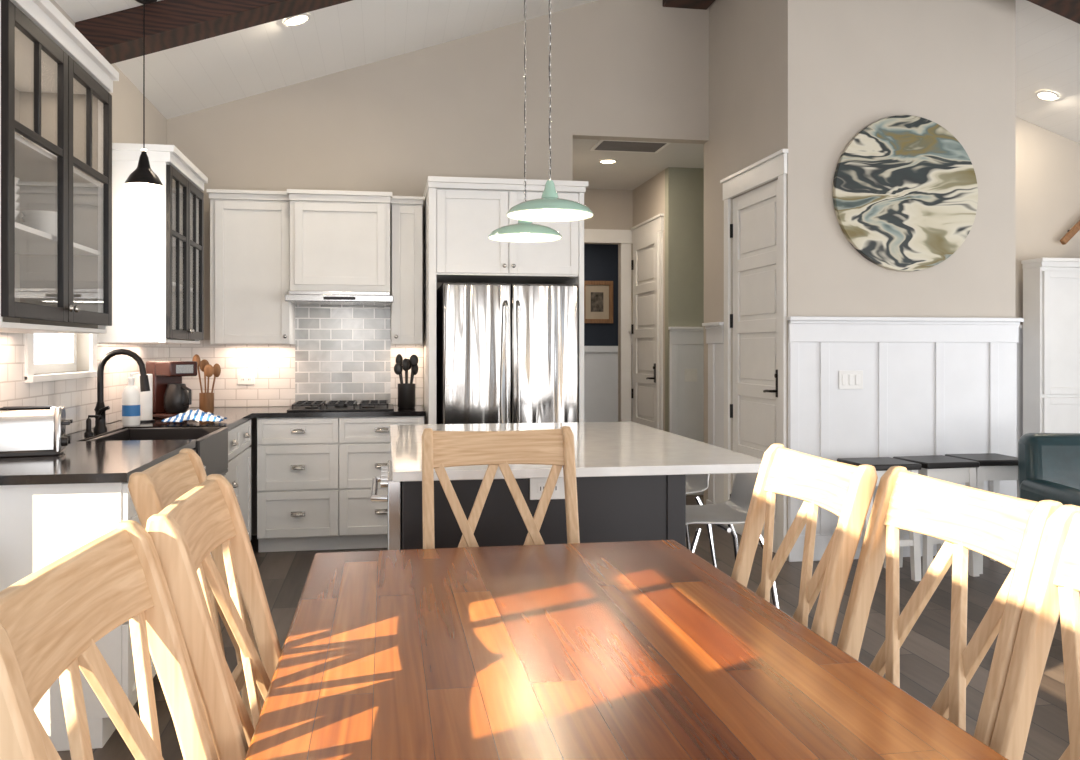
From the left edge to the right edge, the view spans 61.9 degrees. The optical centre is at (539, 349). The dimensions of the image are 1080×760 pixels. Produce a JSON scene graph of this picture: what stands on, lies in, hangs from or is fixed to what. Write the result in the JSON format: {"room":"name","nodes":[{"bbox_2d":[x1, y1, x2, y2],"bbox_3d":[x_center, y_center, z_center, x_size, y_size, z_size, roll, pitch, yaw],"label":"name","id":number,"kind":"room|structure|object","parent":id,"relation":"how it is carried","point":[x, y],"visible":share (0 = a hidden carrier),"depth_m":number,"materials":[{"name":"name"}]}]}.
{"room":"kitchen","nodes":[
{"label":"kitchen","id":0,"kind":"room"},
{"bbox_2d":[34,0,166,434],"bbox_3d":[-1.887,-0.150,1.562,0.150,2.960,9.720,0,0,-10],"label":"wall","id":1,"kind":"structure","parent":0,"point":[127,100],"depth_m":5.38,"materials":[{"name":"paint"}]},
{"bbox_2d":[34,333,76,373],"bbox_3d":[-2.371,-0.430,4.280,0.060,1.080,0.800,0,0,-10],"label":"window","id":2,"kind":"structure","parent":1,"relation":"in","point":[68,363],"depth_m":4.63,"materials":[{"name":"white glass"}]},
{"bbox_2d":[0,0,118,333],"bbox_3d":[-1.904,-0.630,3.284,0.398,1.120,1.110,0,0,-10],"label":"upper cabinet","id":3,"kind":"object","parent":1,"relation":"attached to","point":[56,87],"visible":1,"depth_m":3.44,"materials":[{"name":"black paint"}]},
{"bbox_2d":[31,227,56,235],"bbox_3d":[-1.964,-0.448,3.568,0.160,0.056,0.160,0,0,-10],"label":"bowl","id":4,"kind":"object","parent":3,"relation":"on","point":[53,231],"visible":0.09,"depth_m":3.51,"materials":[{"name":"white ceramic"}]},
{"bbox_2d":[22,222,56,228],"bbox_3d":[-1.964,-0.470,3.568,0.160,0.056,0.160,0,0,-10],"label":"bowl","id":5,"kind":"object","parent":4,"relation":"on","point":[29,224],"visible":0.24,"depth_m":3.50,"materials":[{"name":"white ceramic"}]},
{"bbox_2d":[21,216,56,222],"bbox_3d":[-1.964,-0.492,3.568,0.160,0.056,0.160,0,0,-10],"label":"bowl","id":6,"kind":"object","parent":5,"relation":"on","point":[25,218],"visible":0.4,"depth_m":3.50,"materials":[{"name":"white ceramic"}]},
{"bbox_2d":[21,210,56,216],"bbox_3d":[-1.964,-0.514,3.568,0.160,0.056,0.160,0,0,-10],"label":"bowl","id":7,"kind":"object","parent":6,"relation":"on","point":[27,212],"visible":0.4,"depth_m":3.50,"materials":[{"name":"white ceramic"}]},
{"bbox_2d":[15,133,99,186],"bbox_3d":[-1.932,-0.699,3.280,0.314,0.018,1.036,0,0,-10],"label":"shelf","id":8,"kind":"object","parent":3,"relation":"attached to","point":[34,166],"depth_m":3.44,"materials":[{"name":"white paint"}]},
{"bbox_2d":[15,222,99,255],"bbox_3d":[-1.932,-0.409,3.280,0.314,0.018,1.036,0,0,-10],"label":"shelf","id":9,"kind":"object","parent":3,"relation":"attached to","point":[29,241],"depth_m":3.48,"materials":[{"name":"white paint"}]},
{"bbox_2d":[25,333,96,382],"bbox_3d":[-2.282,-0.455,4.295,0.080,1.190,0.940,0,0,-10],"label":"trim","id":10,"kind":"structure","parent":1,"relation":"attached to","point":[30,377],"depth_m":4.08,"materials":[{"name":"white paint"}]},
{"bbox_2d":[0,332,167,433],"bbox_3d":[-2.334,0.163,4.621,0.008,0.485,3.540,0,0,-10],"label":"backsplash","id":11,"kind":"structure","parent":1,"relation":"attached to","point":[78,397],"depth_m":4.45,"materials":[{"name":"white tile"}]},
{"bbox_2d":[97,143,207,343],"bbox_3d":[-2.252,-0.575,5.305,0.398,1.070,0.950,0,0,-10],"label":"upper cabinet","id":12,"kind":"object","parent":1,"relation":"attached to","point":[158,234],"visible":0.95,"depth_m":4.87,"materials":[{"name":"white paint"}]},
{"bbox_2d":[172,236,191,246],"bbox_3d":[-2.280,-0.669,5.300,0.314,0.018,0.876,0,0,-10],"label":"shelf","id":13,"kind":"object","parent":12,"relation":"attached to","point":[173,238],"depth_m":5.53,"materials":[{"name":"white paint"}]},
{"bbox_2d":[172,282,192,291],"bbox_3d":[-2.280,-0.379,5.300,0.314,0.018,0.876,0,0,-10],"label":"shelf","id":14,"kind":"object","parent":12,"relation":"attached to","point":[173,283],"depth_m":5.41,"materials":[{"name":"white paint"}]},
{"bbox_2d":[75,0,1079,63],"bbox_3d":[1.964,-2.007,5.331,8.720,1.805,0.240,0,0,-10],"label":"ceiling beam","id":15,"kind":"structure","parent":1,"relation":"attached to","point":[117,36],"depth_m":4.59,"materials":[{"name":"brown wood"}]},
{"bbox_2d":[54,0,1079,142],"bbox_3d":[2.457,-2.134,2.321,8.970,1.792,9.940,0,0,-10],"label":"ceiling","id":16,"kind":"structure","parent":0,"point":[240,64],"depth_m":6.08,"materials":[{"name":"white paint"}]},
{"bbox_2d":[124,0,162,188],"bbox_3d":[-1.942,-1.270,4.414,0.176,0.934,0.176,0,0,-10],"label":"pendant lamp","id":17,"kind":"object","parent":16,"relation":"hanging from","point":[142,177],"visible":1,"depth_m":4.40,"materials":[{"name":"black metal"}]},
{"bbox_2d":[283,13,310,26],"bbox_3d":[-1.442,-1.960,5.343,0.162,0.060,0.169,0,0,-4],"label":"recessed light","id":18,"kind":"object","parent":16,"relation":"in","point":[300,19],"visible":0.95,"depth_m":5.34,"materials":[{"name":"white paint"}]},
{"bbox_2d":[488,0,561,241],"bbox_3d":[-0.073,-1.458,4.381,0.360,1.829,0.360,0,0,-10],"label":"pendant lamp","id":19,"kind":"object","parent":16,"relation":"hanging from","point":[523,231],"visible":0.91,"depth_m":4.38,"materials":[{"name":"green metal"}]},
{"bbox_2d":[506,0,592,221],"bbox_3d":[0.041,-1.457,3.721,0.360,1.806,0.360,0,0,-10],"label":"pendant lamp","id":20,"kind":"object","parent":16,"relation":"hanging from","point":[549,208],"visible":1,"depth_m":3.72,"materials":[{"name":"green metal"}]},
{"bbox_2d":[1035,90,1059,100],"bbox_3d":[3.940,-1.975,6.990,0.162,0.060,0.169,0,0,-4],"label":"recessed light","id":21,"kind":"object","parent":16,"relation":"in","point":[1045,95],"visible":1,"depth_m":6.99,"materials":[{"name":"white paint"}]},
{"bbox_2d":[57,495,1079,759],"bbox_3d":[2.087,1.380,4.469,8.970,0.100,14.300,0,0,-10],"label":"floor","id":22,"kind":"structure","parent":0,"point":[925,652],"depth_m":4.31,"materials":[{"name":"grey wood"}]},
{"bbox_2d":[0,482,156,750],"bbox_3d":[-1.739,0.885,3.206,0.691,0.889,0.490,0,0,-10],"label":"base cabinet","id":23,"kind":"object","parent":22,"relation":"on","point":[40,524],"visible":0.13,"depth_m":2.98,"materials":[{"name":"white paint"}]},
{"bbox_2d":[0,520,217,759],"bbox_3d":[-0.275,0.787,1.103,0.643,1.085,0.480,0,0,-7],"label":"dining chair","id":24,"kind":"object","parent":22,"relation":"on","point":[52,619],"visible":1,"depth_m":1.11,"materials":[{"name":"brown wood"}]},
{"bbox_2d":[128,448,263,759],"bbox_3d":[-0.550,0.787,2.067,0.643,1.085,0.480,0,0,-10],"label":"dining chair","id":25,"kind":"object","parent":22,"relation":"on","point":[151,490],"visible":0.27,"depth_m":2.10,"materials":[{"name":"brown wood"}]},
{"bbox_2d":[146,474,281,759],"bbox_3d":[-0.314,0.787,1.605,0.643,1.085,0.480,0,0,-10],"label":"dining chair","id":26,"kind":"object","parent":22,"relation":"on","point":[184,534],"visible":0.79,"depth_m":1.53,"materials":[{"name":"brown wood"}]},
{"bbox_2d":[224,419,250,539],"bbox_3d":[-2.097,0.885,5.296,0.695,0.889,0.930,0,0,-10],"label":"base cabinet","id":27,"kind":"object","parent":22,"relation":"on","point":[238,475],"visible":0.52,"depth_m":5.45,"materials":[{"name":"white paint"}]},
{"bbox_2d":[0,405,425,484],"bbox_3d":[-1.451,0.424,4.767,1.778,0.032,3.528,0,0,-10],"label":"countertop","id":28,"kind":"structure","parent":27,"relation":"on","point":[81,461],"depth_m":3.62,"materials":[{"name":"black stone"}]},
{"bbox_2d":[0,406,72,457],"bbox_3d":[-1.981,0.315,3.518,0.265,0.186,0.168,0,0,-22],"label":"toaster","id":29,"kind":"object","parent":28,"relation":"on","point":[25,431],"visible":1,"depth_m":3.45,"materials":[{"name":"metal"}]},
{"bbox_2d":[84,415,99,434],"bbox_3d":[-2.149,0.360,4.318,0.070,0.096,0.040,0,0,-10],"label":"soap dispenser","id":30,"kind":"object","parent":28,"relation":"on","point":[88,431],"visible":1,"depth_m":4.31,"materials":[{"name":"black metal"}]},
{"bbox_2d":[93,349,149,431],"bbox_3d":[-2.090,0.201,4.487,0.267,0.415,0.111,0,0,-10],"label":"faucet","id":31,"kind":"object","parent":28,"relation":"on","point":[100,409],"visible":0.99,"depth_m":4.49,"materials":[{"name":"black metal"}]},
{"bbox_2d":[122,372,139,425],"bbox_3d":[-2.223,0.264,4.894,0.092,0.288,0.092,0,0,-10],"label":"dish soap bottle","id":32,"kind":"object","parent":28,"relation":"on","point":[130,395],"visible":1,"depth_m":4.86,"materials":[{"name":"white plastic"}]},
{"bbox_2d":[133,374,154,422],"bbox_3d":[-2.260,0.253,5.111,0.140,0.310,0.140,0,0,-10],"label":"paper towel roll","id":33,"kind":"object","parent":28,"relation":"on","point":[146,398],"visible":0.49,"depth_m":5.07,"materials":[{"name":"white paper"}]},
{"bbox_2d":[86,427,227,475],"bbox_3d":[-1.877,0.537,4.446,0.520,0.245,0.760,0,0,-10],"label":"sink","id":34,"kind":"object","parent":28,"relation":"in","point":[212,442],"visible":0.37,"depth_m":4.72,"materials":[{"name":"black metal"}]},
{"bbox_2d":[146,361,196,418],"bbox_3d":[-2.193,0.238,5.404,0.288,0.340,0.200,0,0,30],"label":"coffee maker","id":35,"kind":"object","parent":28,"relation":"on","point":[171,398],"visible":0.84,"depth_m":5.35,"materials":[{"name":"brown plastic"}]},
{"bbox_2d":[161,409,226,422],"bbox_3d":[-1.934,0.366,5.045,0.324,0.066,0.224,0,0,-10],"label":"dish towel","id":36,"kind":"object","parent":28,"relation":"on","point":[198,415],"visible":1,"depth_m":4.99,"materials":[{"name":"fabric"}]},
{"bbox_2d":[199,393,213,412],"bbox_3d":[-2.162,0.343,5.838,0.090,0.130,0.090,0,0,-10],"label":"utensil crock","id":37,"kind":"object","parent":28,"relation":"on","point":[206,400],"visible":0.84,"depth_m":5.80,"materials":[{"name":"brown wood"}]},
{"bbox_2d":[192,354,202,392],"bbox_3d":[-2.202,0.210,5.808,0.080,0.366,0.036,0,0,-18],"label":"utensil","id":38,"kind":"object","parent":37,"relation":"in","point":[196,357],"visible":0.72,"depth_m":5.80,"materials":[{"name":"brown wood"}]},
{"bbox_2d":[199,359,208,392],"bbox_3d":[-2.193,0.227,5.870,0.062,0.332,0.062,0,0,-10],"label":"utensil","id":39,"kind":"object","parent":37,"relation":"in","point":[204,362],"visible":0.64,"depth_m":5.88,"materials":[{"name":"brown wood"}]},
{"bbox_2d":[204,364,213,392],"bbox_3d":[-2.132,0.242,5.805,0.062,0.302,0.062,0,0,-10],"label":"utensil","id":40,"kind":"object","parent":37,"relation":"in","point":[208,370],"visible":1,"depth_m":5.78,"materials":[{"name":"brown wood"}]},
{"bbox_2d":[211,363,220,392],"bbox_3d":[-2.123,0.240,5.867,0.080,0.306,0.036,0,0,-18],"label":"utensil","id":41,"kind":"object","parent":37,"relation":"in","point":[217,369],"visible":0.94,"depth_m":5.86,"materials":[{"name":"brown wood"}]},
{"bbox_2d":[287,400,393,411],"bbox_3d":[-1.369,0.385,6.238,0.700,0.046,0.500,0,0,-10],"label":"cooktop","id":42,"kind":"object","parent":28,"relation":"in","point":[343,405],"visible":1,"depth_m":6.09,"materials":[{"name":"black paint"}]},
{"bbox_2d":[398,383,414,407],"bbox_3d":[-0.942,0.323,6.352,0.124,0.170,0.124,0,0,-10],"label":"utensil crock","id":43,"kind":"object","parent":28,"relation":"on","point":[406,392],"visible":0.98,"depth_m":6.30,"materials":[{"name":"ceramic"}]},
{"bbox_2d":[394,363,402,383],"bbox_3d":[-0.984,0.242,6.323,0.086,0.302,0.025,0,0,-24],"label":"utensil","id":44,"kind":"object","parent":43,"relation":"in","point":[398,369],"visible":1,"depth_m":6.31,"materials":[{"name":"plastic"}]},
{"bbox_2d":[396,354,402,383],"bbox_3d":[-0.984,0.210,6.379,0.079,0.366,0.038,0,0,11],"label":"utensil","id":45,"kind":"object","parent":43,"relation":"in","point":[399,359],"visible":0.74,"depth_m":6.37,"materials":[{"name":"plastic"}]},
{"bbox_2d":[402,358,408,383],"bbox_3d":[-0.942,0.225,6.308,0.051,0.336,0.074,0,0,-10],"label":"utensil","id":46,"kind":"object","parent":43,"relation":"in","point":[405,364],"visible":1,"depth_m":6.28,"materials":[{"name":"plastic"}]},
{"bbox_2d":[407,359,411,383],"bbox_3d":[-0.941,0.227,6.393,0.062,0.332,0.066,0,0,-10],"label":"utensil","id":47,"kind":"object","parent":43,"relation":"in","point":[410,365],"visible":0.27,"depth_m":6.41,"materials":[{"name":"plastic"}]},
{"bbox_2d":[409,355,417,383],"bbox_3d":[-0.898,0.212,6.327,0.084,0.362,0.032,0,0,15],"label":"utensil","id":48,"kind":"object","parent":43,"relation":"in","point":[413,360],"visible":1,"depth_m":6.32,"materials":[{"name":"plastic"}]},
{"bbox_2d":[411,365,417,383],"bbox_3d":[-0.902,0.240,6.382,0.080,0.306,0.036,0,0,-18],"label":"utensil","id":49,"kind":"object","parent":43,"relation":"in","point":[415,368],"visible":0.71,"depth_m":6.37,"materials":[{"name":"plastic"}]},
{"bbox_2d":[257,417,338,551],"bbox_3d":[-1.633,0.885,6.184,0.520,0.889,0.676,0,0,-10],"label":"base cabinet","id":50,"kind":"object","parent":22,"relation":"on","point":[298,458],"visible":0.97,"depth_m":5.89,"materials":[{"name":"white paint"}]},
{"bbox_2d":[339,416,423,548],"bbox_3d":[-1.101,0.885,6.276,0.560,0.889,0.676,0,0,-10],"label":"base cabinet","id":51,"kind":"object","parent":22,"relation":"on","point":[364,442],"visible":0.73,"depth_m":5.96,"materials":[{"name":"white paint"}]},
{"bbox_2d":[370,461,400,549],"bbox_3d":[-0.593,0.895,3.459,0.109,0.870,0.580,0,0,-10],"label":"beverage cooler","id":52,"kind":"object","parent":22,"relation":"on","point":[393,497],"visible":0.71,"depth_m":3.18,"materials":[{"name":"metal"}]},
{"bbox_2d":[422,426,579,548],"bbox_3d":[-0.084,0.787,2.565,0.480,1.085,0.643,0,0,-10],"label":"dining chair","id":53,"kind":"object","parent":22,"relation":"on","point":[554,447],"visible":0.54,"depth_m":2.81,"materials":[{"name":"brown wood"}]},
{"bbox_2d":[423,176,587,423],"bbox_3d":[-0.269,0.095,6.368,1.078,2.470,0.773,0,0,-10],"label":"tall cabinet","id":54,"kind":"object","parent":22,"relation":"on","point":[460,213],"visible":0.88,"depth_m":6.02,"materials":[{"name":"white paint"}]},
{"bbox_2d":[436,283,577,423],"bbox_3d":[-0.246,0.443,6.321,0.910,1.775,0.838,0,0,-10],"label":"refrigerator","id":55,"kind":"object","parent":22,"relation":"on","point":[506,353],"visible":0.48,"depth_m":5.97,"materials":[{"name":"silver metal"}]},
{"bbox_2d":[401,475,685,549],"bbox_3d":[-0.126,0.885,4.058,1.010,0.889,1.820,0,0,-10],"label":"kitchen island","id":56,"kind":"object","parent":22,"relation":"on","point":[649,507],"visible":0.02,"depth_m":3.19,"materials":[{"name":"grey wood"}]},
{"bbox_2d":[530,478,564,499],"bbox_3d":[0.029,0.485,3.163,0.130,0.080,0.009,0,0,-10],"label":"wall outlet","id":57,"kind":"object","parent":56,"relation":"attached to","point":[537,485],"visible":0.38,"depth_m":3.16,"materials":[{"name":"white plastic"}]},
{"bbox_2d":[538,484,544,492],"bbox_3d":[0.007,0.485,3.156,0.032,0.032,0.002,0,0,-10],"label":"socket","id":58,"kind":"object","parent":57,"relation":"attached to","point":[540,486],"depth_m":3.15,"materials":[{"name":"white paint"}]},
{"bbox_2d":[553,483,558,492],"bbox_3d":[0.051,0.485,3.164,0.032,0.032,0.002,0,0,-10],"label":"socket","id":59,"kind":"object","parent":57,"relation":"attached to","point":[556,490],"depth_m":3.16,"materials":[{"name":"white paint"}]},
{"bbox_2d":[390,422,761,481],"bbox_3d":[0.017,0.424,4.072,1.365,0.033,1.920,0,0,-10],"label":"island countertop","id":60,"kind":"structure","parent":56,"relation":"on","point":[602,449],"depth_m":3.51,"materials":[{"name":"white stone"}]},
{"bbox_2d":[245,540,1008,759],"bbox_3d":[0.070,0.950,1.554,1.056,0.760,2.170,0,0,-10],"label":"dining table","id":61,"kind":"object","parent":22,"relation":"on","point":[627,650],"visible":1,"depth_m":1.59,"materials":[{"name":"brown wood"}]},
{"bbox_2d":[686,474,716,567],"bbox_3d":[0.605,0.901,4.265,0.440,0.858,0.419,0,0,-10],"label":"bar stool","id":62,"kind":"object","parent":22,"relation":"on","point":[695,483],"visible":0.22,"depth_m":4.19,"materials":[{"name":"silver metal"}]},
{"bbox_2d":[686,473,778,607],"bbox_3d":[0.704,0.901,3.571,0.440,0.858,0.419,0,0,-10],"label":"bar stool","id":63,"kind":"object","parent":22,"relation":"on","point":[734,510],"visible":0.41,"depth_m":3.65,"materials":[{"name":"white plastic"}]},
{"bbox_2d":[731,444,877,642],"bbox_3d":[0.368,0.787,2.083,0.643,1.085,0.480,0,0,-10],"label":"dining chair","id":64,"kind":"object","parent":22,"relation":"on","point":[845,490],"visible":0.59,"depth_m":2.07,"materials":[{"name":"brown wood"}]},
{"bbox_2d":[837,457,920,580],"bbox_3d":[1.997,0.993,5.316,0.350,0.675,0.340,0,0,-10],"label":"wooden stool","id":65,"kind":"object","parent":22,"relation":"on","point":[881,464],"visible":0.38,"depth_m":5.18,"materials":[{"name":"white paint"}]},
{"bbox_2d":[893,455,978,576],"bbox_3d":[2.376,0.993,5.412,0.350,0.675,0.340,0,0,-13],"label":"wooden stool","id":66,"kind":"object","parent":22,"relation":"on","point":[946,468],"visible":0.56,"depth_m":5.28,"materials":[{"name":"white paint"}]},
{"bbox_2d":[837,466,1062,746],"bbox_3d":[0.502,0.787,1.629,0.643,1.085,0.480,0,0,-10],"label":"dining chair","id":67,"kind":"object","parent":22,"relation":"on","point":[1008,530],"visible":0.73,"depth_m":1.65,"materials":[{"name":"brown wood"}]},
{"bbox_2d":[945,453,1019,573],"bbox_3d":[2.742,0.993,5.526,0.350,0.675,0.340,0,0,-7],"label":"wooden stool","id":68,"kind":"object","parent":22,"relation":"on","point":[993,468],"visible":0.36,"depth_m":5.38,"materials":[{"name":"white paint"}]},
{"bbox_2d":[990,505,1079,759],"bbox_3d":[0.585,0.787,1.151,0.643,1.085,0.480,0,0,-10],"label":"dining chair","id":69,"kind":"object","parent":22,"relation":"on","point":[1053,590],"visible":0.99,"depth_m":1.39,"materials":[{"name":"brown wood"}]},
{"bbox_2d":[1018,433,1079,591],"bbox_3d":[3.104,0.901,4.669,0.900,0.862,0.951,0,0,2],"label":"leather armchair","id":70,"kind":"object","parent":22,"relation":"on","point":[1048,463],"visible":0.34,"depth_m":4.95,"materials":[{"name":"teal leather"}]},
{"bbox_2d":[1021,258,1079,434],"bbox_3d":[4.484,0.295,7.403,0.980,2.070,0.250,0,0,-10],"label":"tall cabinet","id":71,"kind":"object","parent":22,"relation":"on","point":[1051,286],"visible":0.81,"depth_m":7.28,"materials":[{"name":"white paint"}]},
{"bbox_2d":[584,244,617,345],"bbox_3d":[0.659,-0.020,10.312,3.200,2.700,1.700,0,0,-10],"label":"wall","id":72,"kind":"structure","parent":0,"point":[600,260],"depth_m":11.09,"materials":[{"name":"blue paint"}]},
{"bbox_2d":[584,281,612,322],"bbox_3d":[0.702,-0.590,11.065,0.400,0.520,0.030,0,0,-10],"label":"picture frame","id":73,"kind":"object","parent":72,"relation":"attached to","point":[598,295],"visible":0.77,"depth_m":11.07,"materials":[{"name":"brown wood"}]},
{"bbox_2d":[591,292,602,311],"bbox_3d":[0.702,-0.590,11.067,0.160,0.240,0.003,0,0,-10],"label":"print","id":74,"kind":"object","parent":73,"relation":"attached to","point":[596,297],"depth_m":11.07},
{"bbox_2d":[584,346,617,421],"bbox_3d":[0.536,0.640,11.031,3.000,1.380,0.040,0,0,-10],"label":"trim","id":75,"kind":"structure","parent":72,"relation":"attached to","point":[600,362],"depth_m":11.07,"materials":[{"name":"white wood"}]},
{"bbox_2d":[584,189,632,421],"bbox_3d":[0.590,-0.170,8.240,1.340,3.000,2.360,0,0,-10],"label":"wall","id":76,"kind":"structure","parent":0,"point":[612,209],"depth_m":9.38,"materials":[{"name":"paint"}]},
{"bbox_2d":[584,229,632,421],"bbox_3d":[0.414,0.040,9.290,1.130,2.580,0.030,0,0,-10],"label":"trim","id":77,"kind":"structure","parent":76,"relation":"attached to","point":[624,237],"depth_m":9.36,"materials":[{"name":"white paint"}]},
{"bbox_2d":[628,330,632,421],"bbox_3d":[0.948,0.560,9.357,0.055,1.540,0.100,0,0,-10],"label":"trim","id":78,"kind":"structure","parent":76,"relation":"attached to","point":[628,330],"depth_m":9.37,"materials":[{"name":"white wood"}]},
{"bbox_2d":[167,0,1079,534],"bbox_3d":[1.623,-0.790,7.159,8.970,4.240,0.120,0,0,-10],"label":"wall","id":79,"kind":"structure","parent":0,"point":[622,70],"depth_m":6.78,"materials":[{"name":"paint"}]},
{"bbox_2d":[237,374,254,384],"bbox_3d":[-2.104,0.210,6.443,0.120,0.075,0.009,0,0,-10],"label":"wall outlet","id":80,"kind":"object","parent":79,"relation":"attached to","point":[242,379],"visible":1,"depth_m":6.44,"materials":[{"name":"white plastic"}]},
{"bbox_2d":[206,189,294,343],"bbox_3d":[-1.996,-0.560,6.270,0.555,1.040,0.395,0,0,-10],"label":"upper cabinet","id":81,"kind":"object","parent":79,"relation":"attached to","point":[250,229],"visible":0.9,"depth_m":6.11,"materials":[{"name":"white paint"}]},
{"bbox_2d":[168,340,422,406],"bbox_3d":[-1.751,0.168,6.513,1.800,0.475,0.008,0,0,-10],"label":"backsplash","id":82,"kind":"structure","parent":79,"relation":"attached to","point":[273,365],"depth_m":6.46,"materials":[{"name":"white tile"}]},
{"bbox_2d":[287,189,391,291],"bbox_3d":[-1.395,-0.740,6.330,0.700,0.680,0.480,0,0,-10],"label":"upper cabinet","id":83,"kind":"object","parent":79,"relation":"attached to","point":[340,240],"visible":0.94,"depth_m":6.12,"materials":[{"name":"white paint"}]},
{"bbox_2d":[285,291,392,305],"bbox_3d":[-1.385,-0.361,6.275,0.710,0.072,0.502,0,0,-10],"label":"range hood","id":84,"kind":"object","parent":83,"relation":"attached to","point":[294,297],"visible":0.89,"depth_m":6.05,"materials":[{"name":"metal"}]},
{"bbox_2d":[295,305,390,404],"bbox_3d":[-1.435,0.007,6.567,0.680,0.795,0.010,0,0,-10],"label":"backsplash","id":85,"kind":"structure","parent":79,"relation":"attached to","point":[343,352],"depth_m":6.56,"materials":[{"name":"grey tile"}]},
{"bbox_2d":[391,196,424,344],"bbox_3d":[-0.956,-0.555,6.449,0.245,1.030,0.395,0,0,-10],"label":"upper cabinet","id":86,"kind":"object","parent":79,"relation":"attached to","point":[406,211],"visible":0.93,"depth_m":6.29,"materials":[{"name":"white paint"}]},
{"bbox_2d":[663,0,714,9],"bbox_3d":[1.951,-2.755,2.223,0.360,0.189,9.720,0,0,-10],"label":"ceiling beam","id":87,"kind":"structure","parent":79,"relation":"attached to","point":[689,4],"depth_m":6.93,"materials":[{"name":"brown wood"}]},
{"bbox_2d":[1017,325,1022,456],"bbox_3d":[4.462,0.560,7.559,3.060,1.540,0.055,0,0,-10],"label":"trim","id":88,"kind":"structure","parent":79,"relation":"attached to","point":[1020,343],"depth_m":7.50,"materials":[{"name":"white wood"}]},
{"bbox_2d":[1060,220,1079,244],"bbox_3d":[4.945,-1.458,7.625,1.242,1.162,0.090,0,0,-10],"label":"handrail","id":89,"kind":"object","parent":79,"relation":"attached to","point":[1070,233],"visible":1,"depth_m":7.49,"materials":[{"name":"brown wood"}]},
{"bbox_2d":[573,139,703,189],"bbox_3d":[1.354,-1.720,8.371,2.890,0.100,2.360,0,0,-10],"label":"ceiling","id":90,"kind":"structure","parent":0,"point":[631,170],"depth_m":8.06,"materials":[{"name":"white paint"}]},
{"bbox_2d":[598,159,617,163],"bbox_3d":[0.600,-1.665,7.947,0.170,0.008,0.170,0,0,-10],"label":"recessed light","id":91,"kind":"object","parent":90,"relation":"in","point":[605,161],"visible":1,"depth_m":7.95,"materials":[{"name":"white paint"}]},
{"bbox_2d":[590,140,669,152],"bbox_3d":[0.733,-1.664,7.351,0.580,0.012,0.400,0,0,-10],"label":"ceiling vent","id":92,"kind":"object","parent":90,"relation":"in","point":[601,145],"visible":0.91,"depth_m":7.34,"materials":[{"name":"grey metal"}]},
{"bbox_2d":[633,170,664,430],"bbox_3d":[1.111,-0.170,8.867,0.100,3.000,1.100,0,0,-10],"label":"wall","id":93,"kind":"structure","parent":0,"point":[649,197],"depth_m":8.64,"materials":[{"name":"paint"}]},
{"bbox_2d":[631,232,658,428],"bbox_3d":[1.012,0.110,8.842,0.099,2.435,0.844,0,0,-10],"label":"door","id":94,"kind":"structure","parent":93,"relation":"in","point":[645,262],"depth_m":8.84,"materials":[{"name":"white paint"}]},
{"bbox_2d":[631,213,663,429],"bbox_3d":[1.045,0.033,8.841,0.040,2.595,1.020,0,0,-10],"label":"trim","id":95,"kind":"structure","parent":93,"relation":"attached to","point":[655,224],"depth_m":8.38,"materials":[{"name":"white paint"}]},
{"bbox_2d":[665,167,703,431],"bbox_3d":[2.067,-0.170,7.885,1.650,3.000,1.160,0,0,-10],"label":"wall","id":96,"kind":"structure","parent":0,"point":[684,187],"depth_m":8.25,"materials":[{"name":"green paint"}]},
{"bbox_2d":[668,327,703,495],"bbox_3d":[1.946,0.560,8.323,1.560,1.540,0.055,0,0,-10],"label":"trim","id":97,"kind":"structure","parent":96,"relation":"attached to","point":[686,343],"depth_m":8.23,"materials":[{"name":"white wood"}]},
{"bbox_2d":[709,0,1014,560],"bbox_3d":[2.230,-0.756,6.493,1.600,4.173,1.400,0,0,-10],"label":"wall","id":98,"kind":"structure","parent":0,"point":[804,78],"depth_m":5.84,"materials":[{"name":"paint"}]},
{"bbox_2d":[702,322,723,524],"bbox_3d":[1.326,0.560,6.870,0.055,1.540,0.370,0,0,-10],"label":"trim","id":99,"kind":"structure","parent":98,"relation":"attached to","point":[714,331],"depth_m":6.86,"materials":[{"name":"white wood"}]},
{"bbox_2d":[730,180,777,552],"bbox_3d":[1.468,0.110,6.191,0.099,2.435,0.859,0,0,-10],"label":"door","id":100,"kind":"structure","parent":98,"relation":"in","point":[754,228],"depth_m":6.21,"materials":[{"name":"white paint"}]},
{"bbox_2d":[720,149,787,559],"bbox_3d":[1.452,0.033,6.181,0.040,2.595,1.070,0,0,-10],"label":"trim","id":101,"kind":"structure","parent":98,"relation":"attached to","point":[773,166],"depth_m":5.77,"materials":[{"name":"white paint"}]},
{"bbox_2d":[839,371,862,388],"bbox_3d":[1.977,0.190,5.723,0.165,0.118,0.011,0,0,-10],"label":"light switch","id":102,"kind":"object","parent":98,"relation":"attached to","point":[847,379],"visible":1,"depth_m":5.72,"materials":[{"name":"white plastic"}]},
{"bbox_2d":[787,316,1021,561],"bbox_3d":[2.354,0.560,5.776,1.620,1.540,0.055,0,0,-10],"label":"wainscoting","id":103,"kind":"structure","parent":98,"relation":"attached to","point":[932,385],"depth_m":5.78,"materials":[{"name":"white wood"}]},
{"bbox_2d":[833,115,977,271],"bbox_3d":[2.353,-1.005,5.782,1.000,1.000,0.038,0,0,-10],"label":"wall art","id":104,"kind":"object","parent":98,"relation":"attached to","point":[905,189],"visible":1,"depth_m":5.76,"materials":[{"name":"plastic"}]},
{"bbox_2d":[1016,318,1023,496],"bbox_3d":[3.046,0.560,6.633,0.055,1.540,1.420,0,0,-10],"label":"trim","id":105,"kind":"structure","parent":98,"relation":"attached to","point":[1022,318],"depth_m":5.94,"materials":[{"name":"white wood"}]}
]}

